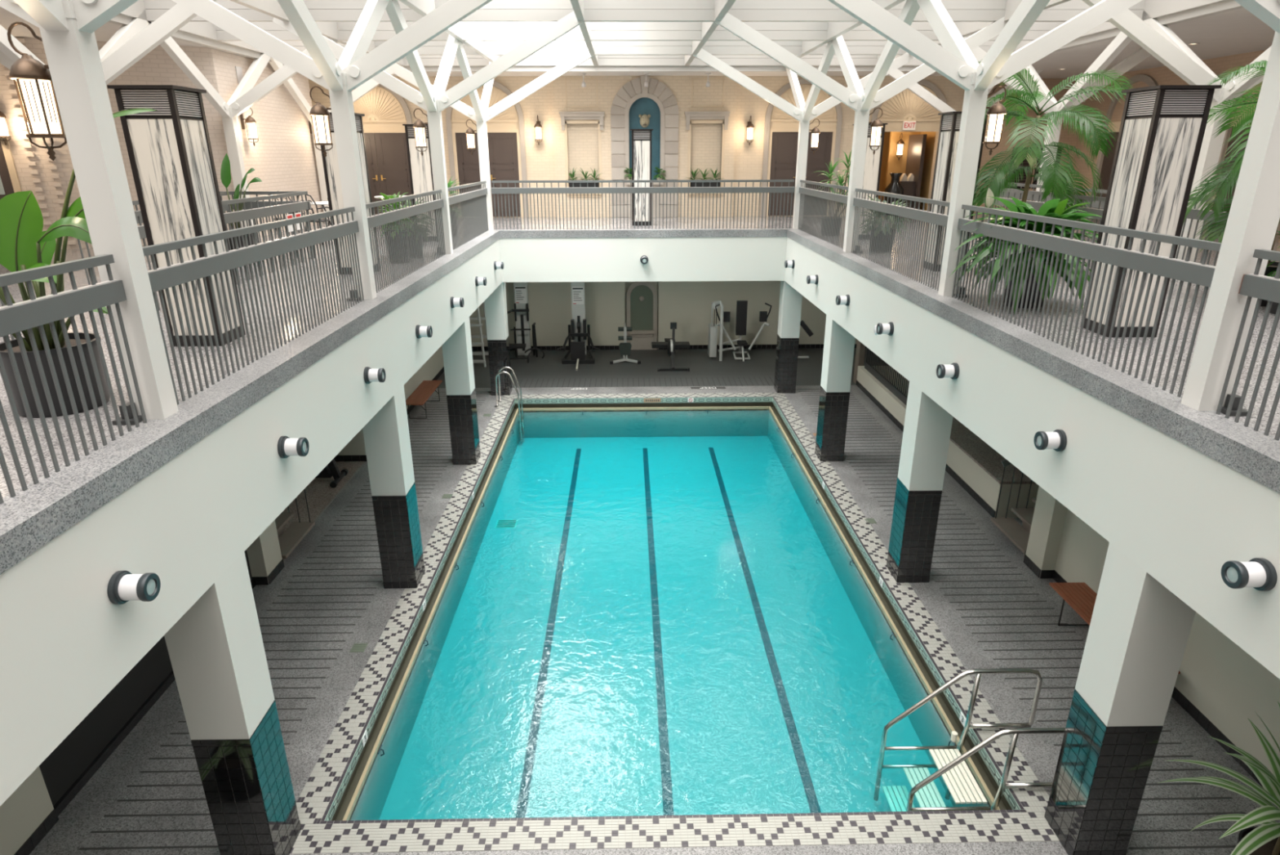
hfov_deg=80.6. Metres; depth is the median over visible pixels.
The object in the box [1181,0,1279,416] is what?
steel post
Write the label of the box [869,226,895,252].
pot
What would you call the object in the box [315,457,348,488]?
exercise bike
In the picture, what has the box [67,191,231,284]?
railing
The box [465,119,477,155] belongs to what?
lantern
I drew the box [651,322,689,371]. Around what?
rowing machine
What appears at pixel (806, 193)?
railing
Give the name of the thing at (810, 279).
sconce
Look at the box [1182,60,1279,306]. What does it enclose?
palm
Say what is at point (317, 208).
chair
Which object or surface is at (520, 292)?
print
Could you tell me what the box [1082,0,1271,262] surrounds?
steel post
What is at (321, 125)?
lantern
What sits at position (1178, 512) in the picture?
wall
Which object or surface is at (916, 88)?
steel post
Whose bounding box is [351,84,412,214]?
arched doorway
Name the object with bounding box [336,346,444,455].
wall
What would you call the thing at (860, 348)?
door
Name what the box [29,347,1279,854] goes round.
floor
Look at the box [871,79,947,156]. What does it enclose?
arched doorway
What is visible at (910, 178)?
towel
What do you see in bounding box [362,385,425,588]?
column
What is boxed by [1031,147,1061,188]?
shutter
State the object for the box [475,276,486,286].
sconce
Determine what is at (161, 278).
railing
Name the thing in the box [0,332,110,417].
pot
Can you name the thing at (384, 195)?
bush
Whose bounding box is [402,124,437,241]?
pylon
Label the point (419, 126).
lantern
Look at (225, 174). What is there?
potted plant
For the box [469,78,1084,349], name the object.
wall
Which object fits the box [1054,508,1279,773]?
wall
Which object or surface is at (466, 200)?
railing
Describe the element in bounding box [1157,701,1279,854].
potted plant
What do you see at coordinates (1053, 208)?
potted plant
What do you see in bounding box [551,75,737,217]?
wall
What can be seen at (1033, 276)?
pot
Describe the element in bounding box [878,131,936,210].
wall
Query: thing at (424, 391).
slatted bench
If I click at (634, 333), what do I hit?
niche shelf
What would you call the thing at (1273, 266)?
pot
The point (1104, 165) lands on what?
arched doorway
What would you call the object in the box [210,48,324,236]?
wall
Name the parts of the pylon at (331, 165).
corner post, marble panel, cap plate, marble panel, corner post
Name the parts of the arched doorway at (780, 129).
door, door panel, door panel, door panel, door frame, fan panel, door panel, door panel, door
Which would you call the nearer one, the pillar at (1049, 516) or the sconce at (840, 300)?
the pillar at (1049, 516)
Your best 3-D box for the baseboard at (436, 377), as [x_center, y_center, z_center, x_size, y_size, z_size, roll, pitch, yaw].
[-5.362,-0.888,18.782,0.020,0.125,8.700,0,20,-1]
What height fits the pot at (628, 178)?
0.360 m
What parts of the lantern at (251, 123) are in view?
wall plate, glass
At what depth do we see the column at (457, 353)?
14.11 m
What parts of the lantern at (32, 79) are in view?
glass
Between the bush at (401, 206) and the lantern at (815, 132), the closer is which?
the bush at (401, 206)
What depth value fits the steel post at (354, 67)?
8.31 m
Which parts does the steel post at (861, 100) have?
post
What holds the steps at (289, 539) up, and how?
on the floor at (334, 637)
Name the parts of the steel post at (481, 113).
post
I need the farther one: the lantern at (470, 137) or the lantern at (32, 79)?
the lantern at (470, 137)
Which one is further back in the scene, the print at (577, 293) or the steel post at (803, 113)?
the print at (577, 293)
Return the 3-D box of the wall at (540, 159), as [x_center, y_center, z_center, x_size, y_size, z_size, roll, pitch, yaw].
[-2.237,-7.570,20.486,22.500,3.590,0.250,0,20,-1]
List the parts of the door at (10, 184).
pane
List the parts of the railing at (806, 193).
rail, rail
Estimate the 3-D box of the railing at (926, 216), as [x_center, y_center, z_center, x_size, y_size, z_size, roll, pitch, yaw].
[3.777,-2.902,11.253,0.068,1.085,4.200,0,20,-1]
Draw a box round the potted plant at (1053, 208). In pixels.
[948,187,1102,315]
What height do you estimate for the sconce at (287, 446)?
0.190 m
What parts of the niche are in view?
niche sill, moulding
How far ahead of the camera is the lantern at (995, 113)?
8.64 m
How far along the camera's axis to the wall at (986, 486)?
13.21 m
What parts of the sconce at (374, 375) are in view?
plate, lamp shade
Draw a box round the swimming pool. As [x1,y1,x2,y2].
[324,396,1020,820]
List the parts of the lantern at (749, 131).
glass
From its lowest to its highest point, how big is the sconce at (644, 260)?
0.190 m
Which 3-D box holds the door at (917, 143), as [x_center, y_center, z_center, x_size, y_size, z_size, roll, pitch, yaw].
[7.896,-7.304,21.809,0.100,2.140,1.100,0,20,-1]
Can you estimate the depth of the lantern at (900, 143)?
21.98 m
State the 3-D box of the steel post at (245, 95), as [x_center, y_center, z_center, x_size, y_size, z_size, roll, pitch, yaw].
[-6.842,-5.604,14.756,2.404,3.826,4.505,0,20,-1]
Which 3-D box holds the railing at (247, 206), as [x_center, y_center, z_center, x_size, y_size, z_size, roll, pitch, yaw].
[-6.630,-3.380,12.641,2.300,1.085,0.068,0,20,-1]
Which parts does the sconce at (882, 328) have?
lamp shade, plate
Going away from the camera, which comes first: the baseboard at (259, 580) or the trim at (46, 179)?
the baseboard at (259, 580)
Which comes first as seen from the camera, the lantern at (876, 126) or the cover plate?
the cover plate
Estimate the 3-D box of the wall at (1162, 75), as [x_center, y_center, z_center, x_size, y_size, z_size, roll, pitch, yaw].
[12.680,-3.437,8.991,0.300,3.590,26.800,0,20,-1]
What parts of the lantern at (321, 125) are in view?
glass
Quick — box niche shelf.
[629,329,654,337]
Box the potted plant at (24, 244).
[0,107,157,417]
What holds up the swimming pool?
in the floor at (334, 637)
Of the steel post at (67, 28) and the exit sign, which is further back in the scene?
the exit sign
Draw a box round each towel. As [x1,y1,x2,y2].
[899,173,907,181]
[906,173,914,181]
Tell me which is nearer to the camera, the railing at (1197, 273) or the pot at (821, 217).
the railing at (1197, 273)
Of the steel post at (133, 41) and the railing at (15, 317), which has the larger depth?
the steel post at (133, 41)
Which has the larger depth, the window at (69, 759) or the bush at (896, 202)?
the bush at (896, 202)
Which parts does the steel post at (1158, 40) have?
post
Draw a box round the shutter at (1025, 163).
[1006,147,1033,188]
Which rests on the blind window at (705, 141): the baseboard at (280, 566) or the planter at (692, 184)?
the planter at (692, 184)
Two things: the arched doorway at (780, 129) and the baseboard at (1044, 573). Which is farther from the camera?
the arched doorway at (780, 129)
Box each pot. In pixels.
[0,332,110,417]
[228,233,253,249]
[385,229,409,263]
[405,228,422,257]
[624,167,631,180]
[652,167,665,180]
[821,217,841,235]
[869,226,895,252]
[1003,271,1045,308]
[1236,826,1278,854]
[1255,261,1279,306]
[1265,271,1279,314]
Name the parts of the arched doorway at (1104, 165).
door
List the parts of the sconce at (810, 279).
lamp shade, plate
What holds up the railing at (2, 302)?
on the floor at (80, 276)
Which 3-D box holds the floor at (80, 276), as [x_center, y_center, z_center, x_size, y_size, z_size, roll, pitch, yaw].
[0.234,-1.602,9.530,27.000,0.168,27.000,0,20,-1]
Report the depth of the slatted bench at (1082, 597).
9.39 m
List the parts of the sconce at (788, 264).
lamp shade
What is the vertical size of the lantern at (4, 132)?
0.749 m
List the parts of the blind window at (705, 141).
sill, blind panel, panel moulding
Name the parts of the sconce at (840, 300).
lamp shade, plate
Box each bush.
[376,191,414,263]
[376,197,435,257]
[447,177,462,235]
[860,195,910,252]
[1265,230,1279,314]
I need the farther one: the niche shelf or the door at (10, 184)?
the niche shelf
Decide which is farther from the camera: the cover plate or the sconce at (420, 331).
the cover plate
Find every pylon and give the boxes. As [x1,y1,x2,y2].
[320,112,379,274]
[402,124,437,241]
[630,128,653,225]
[852,123,887,239]
[922,111,986,271]
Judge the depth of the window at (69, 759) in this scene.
7.52 m
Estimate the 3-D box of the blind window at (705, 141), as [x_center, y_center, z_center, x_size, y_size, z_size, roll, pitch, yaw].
[1.781,-7.729,20.237,1.200,2.960,0.249,0,20,-1]
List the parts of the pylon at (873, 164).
marble panel, corner post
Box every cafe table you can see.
[310,200,329,226]
[373,195,405,226]
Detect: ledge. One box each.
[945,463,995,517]
[949,416,1035,484]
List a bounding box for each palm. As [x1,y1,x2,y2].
[971,58,1134,260]
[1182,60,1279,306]
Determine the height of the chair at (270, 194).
0.975 m
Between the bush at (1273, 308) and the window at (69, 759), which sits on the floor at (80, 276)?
the bush at (1273, 308)
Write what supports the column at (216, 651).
on the floor at (334, 637)
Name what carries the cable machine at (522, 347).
on the floor at (334, 637)
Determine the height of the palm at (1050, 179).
2.873 m
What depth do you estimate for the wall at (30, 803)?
6.42 m
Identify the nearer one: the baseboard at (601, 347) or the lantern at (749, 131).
the lantern at (749, 131)
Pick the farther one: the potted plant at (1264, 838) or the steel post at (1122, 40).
the steel post at (1122, 40)
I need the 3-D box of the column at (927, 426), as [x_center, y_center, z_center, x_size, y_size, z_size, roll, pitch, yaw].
[3.790,0.772,10.248,0.457,2.782,0.457,0,20,-1]
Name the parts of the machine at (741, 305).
frame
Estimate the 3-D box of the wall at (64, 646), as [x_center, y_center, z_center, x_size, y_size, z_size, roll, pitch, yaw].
[-3.308,-0.958,9.507,0.445,1.011,18.040,0,20,-1]
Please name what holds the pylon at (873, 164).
on the floor at (80, 276)
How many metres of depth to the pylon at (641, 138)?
18.02 m
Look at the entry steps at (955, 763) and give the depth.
7.58 m
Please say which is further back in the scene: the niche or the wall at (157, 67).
the niche
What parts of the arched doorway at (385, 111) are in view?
door panel, door panel, door panel, door, fan panel, door frame, door, door panel, door panel, door panel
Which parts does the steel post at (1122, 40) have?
post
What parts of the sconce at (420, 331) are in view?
plate, lamp shade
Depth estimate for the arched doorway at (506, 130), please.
20.33 m
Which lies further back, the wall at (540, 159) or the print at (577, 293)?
the print at (577, 293)
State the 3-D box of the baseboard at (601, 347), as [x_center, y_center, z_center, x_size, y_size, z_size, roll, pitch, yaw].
[-2.934,-2.418,22.981,4.900,0.125,0.020,0,20,-1]
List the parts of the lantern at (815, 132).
glass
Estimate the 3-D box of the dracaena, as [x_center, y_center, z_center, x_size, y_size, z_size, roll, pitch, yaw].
[4.213,-4.924,15.885,1.124,1.724,0.892,-4,20,-11]
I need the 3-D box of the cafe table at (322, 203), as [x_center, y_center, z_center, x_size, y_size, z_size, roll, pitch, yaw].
[-6.435,-4.284,15.668,0.780,0.740,0.780,0,20,-1]
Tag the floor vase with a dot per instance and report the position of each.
(894, 187)
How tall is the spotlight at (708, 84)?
0.320 m
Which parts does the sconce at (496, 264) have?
plate, lamp shade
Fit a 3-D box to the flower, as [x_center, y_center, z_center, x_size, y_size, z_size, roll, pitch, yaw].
[3.857,-2.536,8.346,0.106,0.222,0.051,-3,20,-9]
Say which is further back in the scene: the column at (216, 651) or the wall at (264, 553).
the wall at (264, 553)
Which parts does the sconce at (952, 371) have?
lamp shade, plate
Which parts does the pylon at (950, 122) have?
corner post, marble panel, corner post, marble panel, cap plate, corner post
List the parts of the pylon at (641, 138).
corner post, marble panel, cap plate, corner post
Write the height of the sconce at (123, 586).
0.190 m
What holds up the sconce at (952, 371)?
attached to the wall at (1178, 512)
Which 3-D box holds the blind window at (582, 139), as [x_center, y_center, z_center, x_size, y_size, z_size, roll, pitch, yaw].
[-1.528,-7.701,20.185,1.200,2.960,0.249,0,20,-1]
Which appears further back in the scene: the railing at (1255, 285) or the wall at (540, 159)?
the wall at (540, 159)
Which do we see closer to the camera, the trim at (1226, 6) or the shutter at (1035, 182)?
the trim at (1226, 6)
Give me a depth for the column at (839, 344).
14.22 m
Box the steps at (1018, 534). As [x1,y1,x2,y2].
[991,458,1039,553]
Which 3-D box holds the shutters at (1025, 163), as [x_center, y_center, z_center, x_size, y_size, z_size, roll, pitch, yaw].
[11.201,-7.361,21.445,1.380,1.100,0.060,0,20,-1]
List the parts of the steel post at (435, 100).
post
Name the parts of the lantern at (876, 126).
glass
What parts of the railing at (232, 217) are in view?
rail, rail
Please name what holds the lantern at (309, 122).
attached to the wall at (283, 157)
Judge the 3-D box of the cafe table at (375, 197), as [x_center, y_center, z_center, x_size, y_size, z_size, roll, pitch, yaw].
[-5.826,-5.074,17.840,0.780,0.740,0.780,0,20,-1]
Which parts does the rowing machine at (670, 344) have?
seat, rail, monitor arm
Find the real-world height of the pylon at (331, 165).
2.195 m
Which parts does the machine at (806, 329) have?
frame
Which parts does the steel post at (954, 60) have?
post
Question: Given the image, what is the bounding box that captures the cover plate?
[873,324,876,334]
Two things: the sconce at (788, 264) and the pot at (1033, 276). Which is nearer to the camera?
the pot at (1033, 276)
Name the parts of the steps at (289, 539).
rod, rod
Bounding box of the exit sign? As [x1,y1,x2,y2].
[902,120,915,129]
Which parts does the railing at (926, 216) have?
rail, rail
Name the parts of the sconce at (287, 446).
plate, lamp shade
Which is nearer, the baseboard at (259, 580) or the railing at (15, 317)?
the railing at (15, 317)
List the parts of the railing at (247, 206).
rail, rail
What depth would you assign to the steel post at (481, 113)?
16.53 m
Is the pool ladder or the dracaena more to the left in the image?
the pool ladder
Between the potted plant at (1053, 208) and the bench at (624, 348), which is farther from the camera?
the bench at (624, 348)
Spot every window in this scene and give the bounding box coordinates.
[39,549,256,815]
[559,78,604,196]
[684,78,730,196]
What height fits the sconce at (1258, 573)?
0.190 m
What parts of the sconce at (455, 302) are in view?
plate, lamp shade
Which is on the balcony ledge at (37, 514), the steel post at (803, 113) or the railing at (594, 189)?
the railing at (594, 189)
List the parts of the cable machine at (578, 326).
press arm, frame, frame, upright panel, frame, press arm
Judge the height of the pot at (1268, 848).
0.400 m
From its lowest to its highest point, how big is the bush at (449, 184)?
1.250 m
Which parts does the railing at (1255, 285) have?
rail, rail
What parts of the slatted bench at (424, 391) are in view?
leg frame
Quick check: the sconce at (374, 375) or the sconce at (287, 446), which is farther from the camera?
the sconce at (374, 375)
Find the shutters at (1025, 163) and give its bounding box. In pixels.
[1006,147,1061,188]
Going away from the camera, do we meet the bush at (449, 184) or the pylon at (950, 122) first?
the pylon at (950, 122)
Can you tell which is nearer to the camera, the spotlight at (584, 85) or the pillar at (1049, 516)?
the pillar at (1049, 516)
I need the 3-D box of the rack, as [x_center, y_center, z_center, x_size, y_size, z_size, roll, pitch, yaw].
[-4.711,-2.751,21.310,0.770,1.903,1.000,0,20,-1]
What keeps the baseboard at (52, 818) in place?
attached to the wall at (30, 803)
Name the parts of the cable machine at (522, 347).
handle, upright panel, frame, foot frame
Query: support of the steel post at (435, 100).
on the floor at (80, 276)
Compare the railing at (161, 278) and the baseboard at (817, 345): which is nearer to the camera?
the railing at (161, 278)
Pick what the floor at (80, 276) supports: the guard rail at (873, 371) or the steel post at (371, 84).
the steel post at (371, 84)
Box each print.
[515,287,525,299]
[572,288,582,300]
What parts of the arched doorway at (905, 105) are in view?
fan panel, door frame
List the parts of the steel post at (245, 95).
post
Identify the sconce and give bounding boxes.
[106,570,160,604]
[277,435,309,457]
[363,366,386,383]
[415,324,432,338]
[450,296,464,308]
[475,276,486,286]
[493,261,503,270]
[640,255,648,264]
[784,259,794,268]
[806,274,818,284]
[835,294,849,306]
[875,321,893,335]
[936,362,959,379]
[1033,429,1066,451]
[1221,557,1277,591]
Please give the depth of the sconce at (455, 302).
12.54 m
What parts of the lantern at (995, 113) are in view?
glass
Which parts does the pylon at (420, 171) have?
corner post, cap plate, marble panel, corner post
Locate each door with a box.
[0,137,22,199]
[853,339,865,383]
[905,133,927,208]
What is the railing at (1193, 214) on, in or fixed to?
on the floor at (80, 276)
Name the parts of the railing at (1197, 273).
rail, rail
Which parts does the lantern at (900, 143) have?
glass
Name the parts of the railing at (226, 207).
rail, rail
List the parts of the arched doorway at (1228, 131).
door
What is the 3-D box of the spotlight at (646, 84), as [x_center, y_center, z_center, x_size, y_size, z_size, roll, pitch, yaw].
[0.155,-8.783,19.106,0.150,0.320,0.150,0,20,-1]
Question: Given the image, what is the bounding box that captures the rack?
[469,300,488,366]
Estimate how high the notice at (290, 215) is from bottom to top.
0.260 m
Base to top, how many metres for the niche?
3.550 m
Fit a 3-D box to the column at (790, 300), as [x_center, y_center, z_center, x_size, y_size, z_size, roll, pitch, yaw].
[3.635,-2.235,18.538,0.457,2.782,0.457,0,20,-1]
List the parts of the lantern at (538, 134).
glass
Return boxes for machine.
[506,282,544,362]
[556,281,599,370]
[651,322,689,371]
[707,300,772,361]
[777,320,813,358]
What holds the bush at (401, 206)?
on the floor at (80, 276)
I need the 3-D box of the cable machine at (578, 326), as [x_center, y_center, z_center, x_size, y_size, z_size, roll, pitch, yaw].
[-1.816,-2.982,21.268,1.165,2.350,1.540,12,23,30]
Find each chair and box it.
[270,194,297,235]
[297,194,331,245]
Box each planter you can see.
[565,166,601,187]
[686,166,725,186]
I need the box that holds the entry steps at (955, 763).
[873,667,1065,811]
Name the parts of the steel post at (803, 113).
post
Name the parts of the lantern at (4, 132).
glass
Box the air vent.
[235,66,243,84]
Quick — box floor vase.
[884,173,903,204]
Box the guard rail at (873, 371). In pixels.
[864,347,909,404]
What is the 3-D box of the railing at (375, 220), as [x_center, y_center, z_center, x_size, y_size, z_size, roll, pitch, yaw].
[-3.382,-2.844,11.140,0.068,1.085,4.200,0,20,-1]
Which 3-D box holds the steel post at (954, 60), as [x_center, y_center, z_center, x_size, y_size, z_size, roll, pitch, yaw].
[3.778,-3.441,8.717,3.704,3.828,3.450,-18,27,-41]
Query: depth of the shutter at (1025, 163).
21.49 m
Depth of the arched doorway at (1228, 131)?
15.85 m
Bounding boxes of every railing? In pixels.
[0,254,146,504]
[0,265,14,340]
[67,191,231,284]
[134,191,314,310]
[142,206,364,404]
[219,191,315,257]
[365,189,445,293]
[447,181,488,249]
[491,179,795,229]
[797,179,848,248]
[851,188,950,290]
[951,204,1221,397]
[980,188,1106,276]
[986,182,1232,266]
[1216,248,1279,439]
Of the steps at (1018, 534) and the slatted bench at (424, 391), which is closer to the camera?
the steps at (1018, 534)
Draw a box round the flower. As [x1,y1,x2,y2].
[986,187,994,208]
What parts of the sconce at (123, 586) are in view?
plate, lamp shade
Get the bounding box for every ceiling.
[0,6,1275,78]
[120,0,1226,66]
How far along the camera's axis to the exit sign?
20.20 m
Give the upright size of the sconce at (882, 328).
0.190 m
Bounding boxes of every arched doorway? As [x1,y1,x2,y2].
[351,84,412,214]
[445,80,528,217]
[760,78,842,216]
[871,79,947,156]
[1090,74,1158,208]
[1203,93,1279,242]
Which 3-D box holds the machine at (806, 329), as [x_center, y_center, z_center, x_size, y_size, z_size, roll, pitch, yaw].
[4.450,-2.517,21.716,1.034,1.140,0.195,2,20,5]
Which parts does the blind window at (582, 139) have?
panel moulding, blind panel, sill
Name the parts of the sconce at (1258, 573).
lamp shade, plate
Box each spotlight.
[580,72,586,87]
[643,72,648,87]
[705,72,711,87]
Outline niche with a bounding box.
[610,75,678,217]
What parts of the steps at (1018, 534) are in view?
rod, hand rail, rod, rod, rod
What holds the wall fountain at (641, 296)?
attached to the wall at (688, 304)
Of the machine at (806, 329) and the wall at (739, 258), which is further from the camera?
the machine at (806, 329)
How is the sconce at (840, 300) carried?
attached to the wall at (1178, 512)
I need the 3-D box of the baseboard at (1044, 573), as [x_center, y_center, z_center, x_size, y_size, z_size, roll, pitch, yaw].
[5.713,2.055,10.594,0.190,0.125,0.020,0,20,-1]
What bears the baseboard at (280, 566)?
attached to the wall at (264, 553)
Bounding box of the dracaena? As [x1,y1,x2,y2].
[813,151,851,235]
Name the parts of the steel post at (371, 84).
post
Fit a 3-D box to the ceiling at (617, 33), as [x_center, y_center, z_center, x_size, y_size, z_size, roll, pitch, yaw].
[0.228,-5.524,7.895,16.210,1.000,22.112,0,20,-1]
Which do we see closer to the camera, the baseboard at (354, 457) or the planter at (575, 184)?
the baseboard at (354, 457)
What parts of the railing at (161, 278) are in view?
rail, rail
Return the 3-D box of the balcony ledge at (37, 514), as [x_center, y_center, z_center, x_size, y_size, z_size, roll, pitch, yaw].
[0.239,-1.500,9.248,7.240,0.168,18.000,0,20,-1]
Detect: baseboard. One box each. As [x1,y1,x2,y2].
[13,808,58,854]
[251,576,268,584]
[267,559,284,584]
[333,454,367,461]
[406,366,444,414]
[471,345,619,350]
[658,343,866,349]
[855,379,903,431]
[1023,554,1040,577]
[1040,569,1054,577]
[1053,569,1263,787]
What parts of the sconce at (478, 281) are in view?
plate, lamp shade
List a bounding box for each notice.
[285,213,293,231]
[294,212,302,230]
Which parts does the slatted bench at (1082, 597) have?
leg frame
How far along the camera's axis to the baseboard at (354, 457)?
14.67 m
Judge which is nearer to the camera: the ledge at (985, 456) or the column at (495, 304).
the ledge at (985, 456)
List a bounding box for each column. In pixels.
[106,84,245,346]
[164,551,301,854]
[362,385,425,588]
[441,316,480,464]
[484,282,512,395]
[773,280,802,393]
[814,314,855,461]
[886,381,952,582]
[1044,542,1195,854]
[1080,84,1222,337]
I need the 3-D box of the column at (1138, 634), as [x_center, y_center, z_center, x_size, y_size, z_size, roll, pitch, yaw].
[3.867,2.269,6.122,0.457,2.782,0.457,0,20,-1]
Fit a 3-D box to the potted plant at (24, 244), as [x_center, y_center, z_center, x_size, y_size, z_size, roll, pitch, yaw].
[-3.760,-1.055,4.965,1.499,1.936,0.819,0,20,-1]
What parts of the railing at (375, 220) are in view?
rail, rail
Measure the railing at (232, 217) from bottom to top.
1.085 m
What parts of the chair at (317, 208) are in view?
backrest, seat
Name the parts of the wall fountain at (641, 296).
niche panel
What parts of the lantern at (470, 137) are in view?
glass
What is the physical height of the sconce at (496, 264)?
0.190 m
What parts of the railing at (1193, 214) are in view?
rail, rail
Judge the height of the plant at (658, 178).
0.370 m
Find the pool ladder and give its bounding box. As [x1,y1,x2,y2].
[494,366,524,440]
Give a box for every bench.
[405,380,442,418]
[609,322,640,364]
[1048,582,1180,673]
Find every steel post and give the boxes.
[0,0,178,425]
[0,0,217,85]
[147,21,340,227]
[171,0,492,301]
[268,57,404,222]
[272,0,582,254]
[365,40,593,230]
[693,41,915,228]
[715,0,1008,253]
[827,0,1142,297]
[887,69,1043,112]
[963,31,1151,212]
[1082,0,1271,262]
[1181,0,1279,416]
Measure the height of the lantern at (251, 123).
0.749 m
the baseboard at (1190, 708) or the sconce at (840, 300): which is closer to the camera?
the baseboard at (1190, 708)
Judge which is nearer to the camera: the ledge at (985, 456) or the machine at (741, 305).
the ledge at (985, 456)
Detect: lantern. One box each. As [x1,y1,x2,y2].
[0,111,11,145]
[7,22,66,160]
[240,107,258,146]
[308,121,312,133]
[309,86,333,156]
[413,108,429,155]
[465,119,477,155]
[533,115,542,145]
[746,115,754,145]
[808,119,820,154]
[867,107,883,155]
[895,133,904,159]
[982,85,1006,155]
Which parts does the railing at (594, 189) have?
rail, rail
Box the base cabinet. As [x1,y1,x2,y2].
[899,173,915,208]
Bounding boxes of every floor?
[0,213,1279,497]
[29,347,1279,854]
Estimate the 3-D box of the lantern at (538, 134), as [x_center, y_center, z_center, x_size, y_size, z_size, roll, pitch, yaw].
[-2.704,-7.894,20.080,0.216,0.749,0.280,0,20,-1]
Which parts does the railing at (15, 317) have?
rail, rail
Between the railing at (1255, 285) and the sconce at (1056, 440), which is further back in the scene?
the sconce at (1056, 440)
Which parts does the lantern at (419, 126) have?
glass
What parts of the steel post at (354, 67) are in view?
post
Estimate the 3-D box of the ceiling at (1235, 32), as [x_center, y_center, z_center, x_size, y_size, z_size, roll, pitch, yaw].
[0.224,-5.146,8.351,27.000,0.180,27.200,0,20,-1]
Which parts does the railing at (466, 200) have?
rail, rail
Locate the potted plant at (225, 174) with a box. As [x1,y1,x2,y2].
[220,153,262,249]
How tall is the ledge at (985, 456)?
0.040 m
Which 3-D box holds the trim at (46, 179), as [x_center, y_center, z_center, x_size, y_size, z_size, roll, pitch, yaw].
[-10.734,-4.978,13.474,0.400,3.540,0.072,-11,23,-27]
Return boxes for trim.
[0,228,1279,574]
[1,38,77,249]
[108,0,1244,71]
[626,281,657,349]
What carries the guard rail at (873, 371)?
on the wall at (986, 486)
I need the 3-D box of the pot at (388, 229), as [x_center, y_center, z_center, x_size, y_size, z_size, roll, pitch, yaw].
[-3.920,-2.923,12.219,0.360,0.500,0.360,0,20,-1]
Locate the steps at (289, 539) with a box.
[275,488,315,558]
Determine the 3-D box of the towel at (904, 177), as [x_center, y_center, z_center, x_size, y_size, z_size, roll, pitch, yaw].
[7.588,-7.193,21.726,0.180,0.210,0.180,0,20,-1]
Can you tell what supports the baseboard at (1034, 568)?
attached to the pillar at (1049, 516)
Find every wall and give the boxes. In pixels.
[0,36,237,248]
[0,238,502,805]
[0,765,53,854]
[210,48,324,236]
[246,519,282,576]
[308,75,964,217]
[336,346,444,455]
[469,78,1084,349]
[499,236,786,282]
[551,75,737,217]
[784,237,1279,678]
[857,365,1039,517]
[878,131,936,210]
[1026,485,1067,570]
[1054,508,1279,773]
[1068,49,1279,242]
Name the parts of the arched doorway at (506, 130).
door, door panel, door panel, fan panel, door frame, door panel, door panel, door, door panel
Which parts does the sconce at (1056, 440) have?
lamp shade, plate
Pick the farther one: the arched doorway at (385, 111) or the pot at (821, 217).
the arched doorway at (385, 111)

